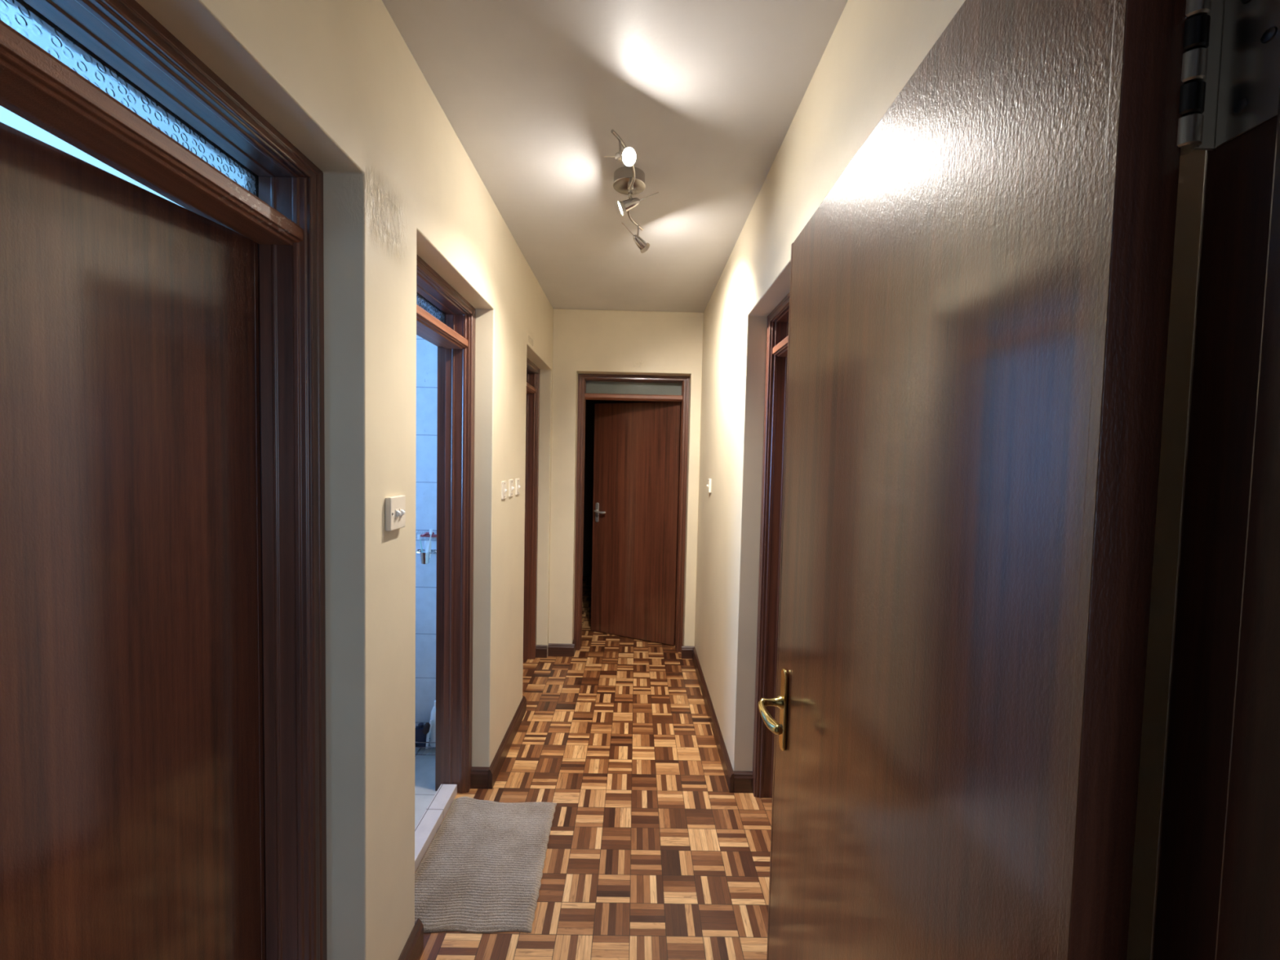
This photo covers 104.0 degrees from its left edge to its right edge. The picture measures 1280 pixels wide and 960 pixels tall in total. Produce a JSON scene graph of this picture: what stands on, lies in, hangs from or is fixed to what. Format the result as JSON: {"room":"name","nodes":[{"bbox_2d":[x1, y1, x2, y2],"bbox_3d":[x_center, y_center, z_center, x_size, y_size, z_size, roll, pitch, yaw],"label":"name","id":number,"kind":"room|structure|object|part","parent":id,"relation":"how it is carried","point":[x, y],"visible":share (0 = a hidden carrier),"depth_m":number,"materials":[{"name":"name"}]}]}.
{"room":"home hallway","nodes":[
{"label":"home hallway","id":0,"kind":"room"},
{"bbox_2d":[0,105,184,208],"bbox_3d":[-2.318,0.141,1.430,2.795,2.753,0.080,1,2,0],"label":"wall","id":1,"kind":"structure","parent":0,"point":[7,117],"depth_m":1.35,"materials":[{"name":"paint"}]},
{"bbox_2d":[135,0,553,959],"bbox_3d":[-0.790,0.164,0.754,0.250,2.673,6.705,1,2,0],"label":"wall","id":2,"kind":"structure","parent":0,"point":[339,80],"depth_m":1.29,"materials":[{"name":"beige paint"}]},
{"bbox_2d":[0,0,326,959],"bbox_3d":[-0.909,0.392,0.817,0.285,2.207,0.812,1,2,0],"label":"door","id":3,"kind":"structure","parent":2,"relation":"in","point":[163,788],"depth_m":0.93,"materials":[{"name":"brown wood"}]},
{"bbox_3d":[-0.863,-0.622,0.774,0.004,0.110,0.730,1,2,0],"label":"transom glass","id":4,"kind":"part","parent":3,"relation":"part of","materials":[{"name":"glass"}]},
{"bbox_3d":[-0.831,-0.542,0.777,0.139,0.048,0.731,1,2,0],"label":"transom rail","id":5,"kind":"part","parent":3,"relation":"part of","materials":[{"name":"brown wood"}]},
{"bbox_2d":[385,495,405,531],"bbox_3d":[-0.656,0.088,1.352,0.026,0.089,0.086,1,2,0],"label":"light switch","id":6,"kind":"object","parent":2,"relation":"attached to","point":[395,506],"visible":1,"depth_m":1.33,"materials":[{"name":"beige plastic"}]},
{"bbox_2d":[397,918,423,959],"bbox_3d":[-0.689,1.429,1.411,0.019,0.094,0.322,1,2,0],"label":"baseboard","id":7,"kind":"structure","parent":2,"relation":"attached to","point":[414,945],"depth_m":1.52,"materials":[{"name":"brown wood"}]},
{"bbox_2d":[416,253,475,793],"bbox_3d":[-1.191,0.340,1.898,0.862,2.207,0.789,1,2,0],"label":"door frame","id":8,"kind":"structure","parent":2,"relation":"in","point":[445,318],"depth_m":2.24,"materials":[{"name":"brown wood"}]},
{"bbox_3d":[-0.857,-0.668,1.857,0.004,0.110,0.707,1,2,0],"label":"transom glass","id":9,"kind":"part","parent":8,"relation":"part of","materials":[{"name":"glass"}]},
{"bbox_3d":[-0.825,-0.588,1.861,0.139,0.048,0.708,1,2,0],"label":"transom rail","id":10,"kind":"part","parent":8,"relation":"part of","materials":[{"name":"brown wood"}]},
{"bbox_2d":[470,766,488,788],"bbox_3d":[-0.746,1.389,2.332,0.081,0.094,0.019,1,2,0],"label":"baseboard","id":11,"kind":"structure","parent":2,"relation":"attached to","point":[479,775],"depth_m":2.32,"materials":[{"name":"brown wood"}]},
{"bbox_2d":[501,480,506,499],"bbox_3d":[-0.671,0.050,2.473,0.026,0.089,0.070,1,2,0],"label":"light switch","id":12,"kind":"object","parent":2,"relation":"attached to","point":[504,490],"visible":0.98,"depth_m":2.46,"materials":[{"name":"beige plastic"}]},
{"bbox_2d":[488,695,526,788],"bbox_3d":[-0.698,1.375,2.683,0.019,0.094,0.721,1,2,0],"label":"baseboard","id":13,"kind":"structure","parent":2,"relation":"attached to","point":[495,768],"depth_m":2.58,"materials":[{"name":"brown wood"}]},
{"bbox_2d":[508,479,514,497],"bbox_3d":[-0.672,0.042,2.615,0.026,0.089,0.070,1,2,0],"label":"light switch","id":14,"kind":"object","parent":2,"relation":"attached to","point":[511,487],"visible":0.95,"depth_m":2.60,"materials":[{"name":"beige plastic"}]},
{"bbox_2d":[515,478,520,494],"bbox_3d":[-0.674,0.036,2.758,0.026,0.089,0.070,1,2,0],"label":"light switch","id":15,"kind":"object","parent":2,"relation":"attached to","point":[517,486],"visible":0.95,"depth_m":2.75,"materials":[{"name":"beige plastic"}]},
{"bbox_2d":[523,357,540,659],"bbox_3d":[-0.863,0.283,3.401,0.173,2.207,0.847,1,2,0],"label":"door frame","id":16,"kind":"structure","parent":2,"relation":"in","point":[532,414],"depth_m":3.77,"materials":[{"name":"brown wood"}]},
{"bbox_3d":[-0.841,-0.652,3.361,0.139,0.048,0.766,1,2,0],"label":"transom rail","id":17,"kind":"part","parent":16,"relation":"part of","materials":[{"name":"brown wood"}]},
{"bbox_2d":[535,644,547,657],"bbox_3d":[-0.760,1.323,3.860,0.086,0.094,0.019,1,2,0],"label":"baseboard","id":18,"kind":"structure","parent":2,"relation":"attached to","point":[540,650],"depth_m":3.85,"materials":[{"name":"brown wood"}]},
{"bbox_2d":[415,334,437,741],"bbox_3d":[-1.727,0.101,2.684,1.595,2.753,0.080,1,2,0],"label":"wall","id":19,"kind":"structure","parent":0,"point":[426,351],"depth_m":2.65,"materials":[{"name":"tile"}]},
{"bbox_2d":[415,549,436,564],"bbox_3d":[-1.133,0.404,2.624,0.100,0.066,0.075,1,2,0],"label":"toothbrush holder","id":20,"kind":"object","parent":19,"relation":"attached to","point":[424,557],"visible":0.98,"depth_m":2.60,"materials":[{"name":"silver metal"}]},
{"bbox_2d":[417,534,422,552],"bbox_3d":[-1.141,0.357,2.602,0.018,0.148,0.040,3,3,37],"label":"toothbrush","id":21,"kind":"object","parent":20,"relation":"in","point":[418,535],"visible":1,"depth_m":2.60,"materials":[{"name":"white plastic"}]},
{"bbox_2d":[419,551,430,564],"bbox_3d":[-1.123,0.406,2.614,0.054,0.062,0.054,1,2,0],"label":"cup","id":22,"kind":"object","parent":20,"relation":"on","point":[424,557],"depth_m":2.60,"materials":[{"name":"silver metal"}]},
{"bbox_2d":[424,540,431,559],"bbox_3d":[-1.109,0.370,2.616,0.026,0.108,0.026,-1,3,-44],"label":"toothpaste tube","id":23,"kind":"object","parent":20,"relation":"in","point":[426,542],"visible":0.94,"depth_m":2.61,"materials":[{"name":"white plastic"}]},
{"bbox_2d":[427,528,432,552],"bbox_3d":[-1.098,0.342,2.598,0.045,0.179,0.019,2,3,17],"label":"toothbrush","id":24,"kind":"object","parent":20,"relation":"in","point":[430,530],"visible":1,"depth_m":2.60,"materials":[{"name":"white plastic"}]},
{"bbox_3d":[-1.098,0.342,2.604,0.041,0.179,0.008,2,3,17],"label":"handle","id":25,"kind":"part","parent":24,"relation":"part of","materials":[{"name":"white plastic"}]},
{"bbox_2d":[420,532,436,537],"bbox_3d":[-1.113,0.286,2.634,0.090,0.027,0.045,1,2,0],"label":"soap shelf","id":26,"kind":"object","parent":19,"relation":"attached to","point":[426,534],"visible":0.66,"depth_m":2.62,"materials":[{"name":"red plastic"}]},
{"bbox_2d":[414,575,772,959],"bbox_3d":[-0.050,1.505,2.016,5.000,0.080,9.300,1,2,0],"label":"floor","id":27,"kind":"structure","parent":0,"point":[651,855],"depth_m":2.17,"materials":[{"name":"brown wood"}]},
{"bbox_2d":[414,725,435,755],"bbox_3d":[-1.112,1.370,2.618,0.246,0.090,0.156,1,2,0],"label":"wire rack","id":28,"kind":"object","parent":27,"relation":"on","point":[415,726],"visible":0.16,"depth_m":2.54,"materials":[{"name":"silver metal"}]},
{"bbox_2d":[415,722,426,746],"bbox_3d":[-1.149,1.335,2.621,0.078,0.114,0.051,1,2,0],"label":"shampoo bottle","id":29,"kind":"object","parent":28,"relation":"in","point":[420,736],"visible":0.59,"depth_m":2.60,"materials":[{"name":"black plastic"}]},
{"bbox_2d":[422,719,431,748],"bbox_3d":[-1.102,1.319,2.585,0.044,0.151,0.037,1,2,0],"label":"brush","id":30,"kind":"object","parent":28,"relation":"in","point":[427,727],"visible":0.97,"depth_m":2.58,"materials":[{"name":"white plastic"}]},
{"bbox_3d":[-1.096,1.319,2.596,0.032,0.151,0.016,1,2,0],"label":"handle","id":31,"kind":"part","parent":30,"relation":"part of","materials":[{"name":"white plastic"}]},
{"bbox_2d":[430,700,435,746],"bbox_3d":[-1.065,1.273,2.619,0.066,0.241,0.043,1,2,0],"label":"shampoo bottle","id":32,"kind":"object","parent":28,"relation":"in","point":[433,732],"visible":0.39,"depth_m":2.60,"materials":[{"name":"white plastic"}]},
{"bbox_2d":[414,783,457,872],"bbox_3d":[-0.870,1.429,1.921,0.074,0.046,0.732,1,2,0],"label":"threshold","id":33,"kind":"object","parent":27,"relation":"on","point":[427,827],"visible":0.49,"depth_m":2.07,"materials":[{"name":"tile"}]},
{"bbox_2d":[414,796,556,933],"bbox_3d":[-0.593,1.442,1.931,0.475,0.027,0.625,1,2,0],"label":"bath mat","id":34,"kind":"object","parent":27,"relation":"on","point":[481,871],"visible":0.96,"depth_m":1.86,"materials":[{"name":"grey fabric"}]},
{"bbox_2d":[382,0,848,312],"bbox_3d":[-0.073,-1.264,2.060,1.643,0.100,3.985,1,2,0],"label":"ceiling","id":35,"kind":"structure","parent":0,"point":[706,95],"depth_m":1.64,"materials":[{"name":"paint"}]},
{"bbox_2d":[604,128,658,253],"bbox_3d":[-0.019,-1.114,1.949,0.184,0.188,0.713,1,2,4],"label":"ceiling spotlight","id":36,"kind":"object","parent":35,"relation":"attached to","point":[629,180],"visible":1,"depth_m":1.94,"materials":[{"name":"silver metal"}]},
{"bbox_3d":[-0.066,-1.099,1.656,0.009,0.059,0.015,0,3,-25],"label":"swivel stem","id":37,"kind":"part","parent":36,"relation":"part of","materials":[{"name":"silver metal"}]},
{"bbox_3d":[-0.037,-1.150,1.972,0.022,0.036,0.022,1,2,0],"label":"mount stem","id":38,"kind":"part","parent":36,"relation":"part of","materials":[{"name":"silver metal"}]},
{"bbox_2d":[582,400,657,576],"bbox_3d":[-0.054,-0.026,6.545,3.800,2.753,0.080,1,2,0],"label":"wall","id":39,"kind":"structure","parent":0,"point":[589,404],"depth_m":6.50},
{"bbox_2d":[548,308,703,646],"bbox_3d":[-0.117,0.041,3.982,1.143,2.673,0.255,1,2,0],"label":"wall","id":40,"kind":"structure","parent":0,"point":[585,341],"depth_m":3.82,"materials":[{"name":"beige paint"}]},
{"bbox_2d":[547,643,574,656],"bbox_3d":[-0.614,1.325,3.896,0.204,0.094,0.019,1,2,0],"label":"baseboard","id":41,"kind":"structure","parent":40,"relation":"attached to","point":[553,649],"depth_m":3.89,"materials":[{"name":"brown wood"}]},
{"bbox_2d":[572,639,576,653],"bbox_3d":[-0.522,1.324,3.961,0.019,0.094,0.107,1,2,0],"label":"baseboard","id":42,"kind":"structure","parent":40,"relation":"attached to","point":[574,640],"depth_m":3.96,"materials":[{"name":"brown wood"}]},
{"bbox_2d":[573,373,689,652],"bbox_3d":[-0.073,0.266,4.216,0.875,2.207,0.486,1,2,0],"label":"door","id":43,"kind":"structure","parent":40,"relation":"in","point":[640,460],"depth_m":4.20,"materials":[{"name":"brown wood"}]},
{"bbox_3d":[-0.377,0.285,4.399,0.031,0.172,0.007,2,3,24],"label":"handle plate","id":44,"kind":"part","parent":43,"relation":"part of","materials":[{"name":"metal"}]},
{"bbox_3d":[-0.348,0.276,4.353,0.116,0.034,0.055,2,3,24],"label":"lever","id":45,"kind":"part","parent":43,"relation":"part of","materials":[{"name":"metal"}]},
{"bbox_3d":[-0.051,-0.663,4.019,0.794,0.048,0.139,1,2,0],"label":"transom rail","id":46,"kind":"part","parent":43,"relation":"part of","materials":[{"name":"brown wood"}]},
{"bbox_3d":[-0.050,-0.744,4.048,0.793,0.110,0.004,1,2,0],"label":"transom glass","id":47,"kind":"part","parent":43,"relation":"part of","materials":[{"name":"grey glass"}]},
{"bbox_2d":[681,645,694,658],"bbox_3d":[0.375,1.347,3.905,0.102,0.094,0.019,1,2,0],"label":"baseboard","id":48,"kind":"structure","parent":40,"relation":"attached to","point":[686,651],"depth_m":3.90,"materials":[{"name":"brown wood"}]},
{"bbox_2d":[694,0,1205,959],"bbox_3d":[0.592,0.132,2.237,0.250,2.673,3.760,1,2,0],"label":"wall","id":49,"kind":"structure","parent":0,"point":[874,47],"depth_m":1.49,"materials":[{"name":"beige paint"}]},
{"bbox_2d":[706,478,711,492],"bbox_3d":[0.448,0.035,3.263,0.026,0.089,0.070,1,2,0],"label":"light switch","id":50,"kind":"object","parent":49,"relation":"attached to","point":[708,485],"visible":1,"depth_m":3.23,"materials":[{"name":"beige plastic"}]},
{"bbox_2d":[692,647,733,792],"bbox_3d":[0.423,1.381,3.115,0.019,0.094,1.563,1,2,0],"label":"baseboard","id":51,"kind":"structure","parent":49,"relation":"attached to","point":[728,771],"depth_m":2.78,"materials":[{"name":"brown wood"}]},
{"bbox_2d":[733,770,753,792],"bbox_3d":[0.483,1.415,2.344,0.089,0.094,0.019,1,2,0],"label":"baseboard","id":52,"kind":"structure","parent":49,"relation":"attached to","point":[743,780],"depth_m":2.33,"materials":[{"name":"brown wood"}]},
{"bbox_2d":[752,292,789,798],"bbox_3d":[0.641,0.381,1.886,0.173,2.207,0.847,1,2,0],"label":"door frame","id":53,"kind":"structure","parent":49,"relation":"in","point":[777,327],"depth_m":2.26,"materials":[{"name":"brown wood"}]},
{"bbox_3d":[0.660,-0.555,1.846,0.139,0.048,0.766,1,2,0],"label":"transom rail","id":54,"kind":"part","parent":53,"relation":"part of","materials":[{"name":"brown wood"}]},
{"bbox_2d":[758,0,1279,959],"bbox_3d":[-0.108,0.465,0.652,1.133,2.110,0.926,1,2,0],"label":"door","id":55,"kind":"structure","parent":49,"relation":"in","point":[980,300],"depth_m":0.40,"materials":[{"name":"brown wood"}]},
{"bbox_3d":[0.271,0.471,1.002,0.055,0.034,0.116,1,2,0],"label":"lever","id":56,"kind":"part","parent":55,"relation":"part of","materials":[{"name":"gold metal"}]},
{"bbox_3d":[0.301,0.481,1.047,0.007,0.172,0.031,1,2,0],"label":"handle plate","id":57,"kind":"part","parent":55,"relation":"part of","materials":[{"name":"gold metal"}]},
{"bbox_3d":[-0.105,0.481,0.281,1.133,2.110,0.182,1,2,0],"label":"frame","id":58,"kind":"part","parent":55,"relation":"part of","materials":[{"name":"brown wood"}]},
{"bbox_3d":[0.387,-0.274,0.311,0.002,0.105,0.042,1,2,0],"label":"hinge plate","id":59,"kind":"part","parent":55,"relation":"part of","materials":[{"name":"silver metal"}]}
]}

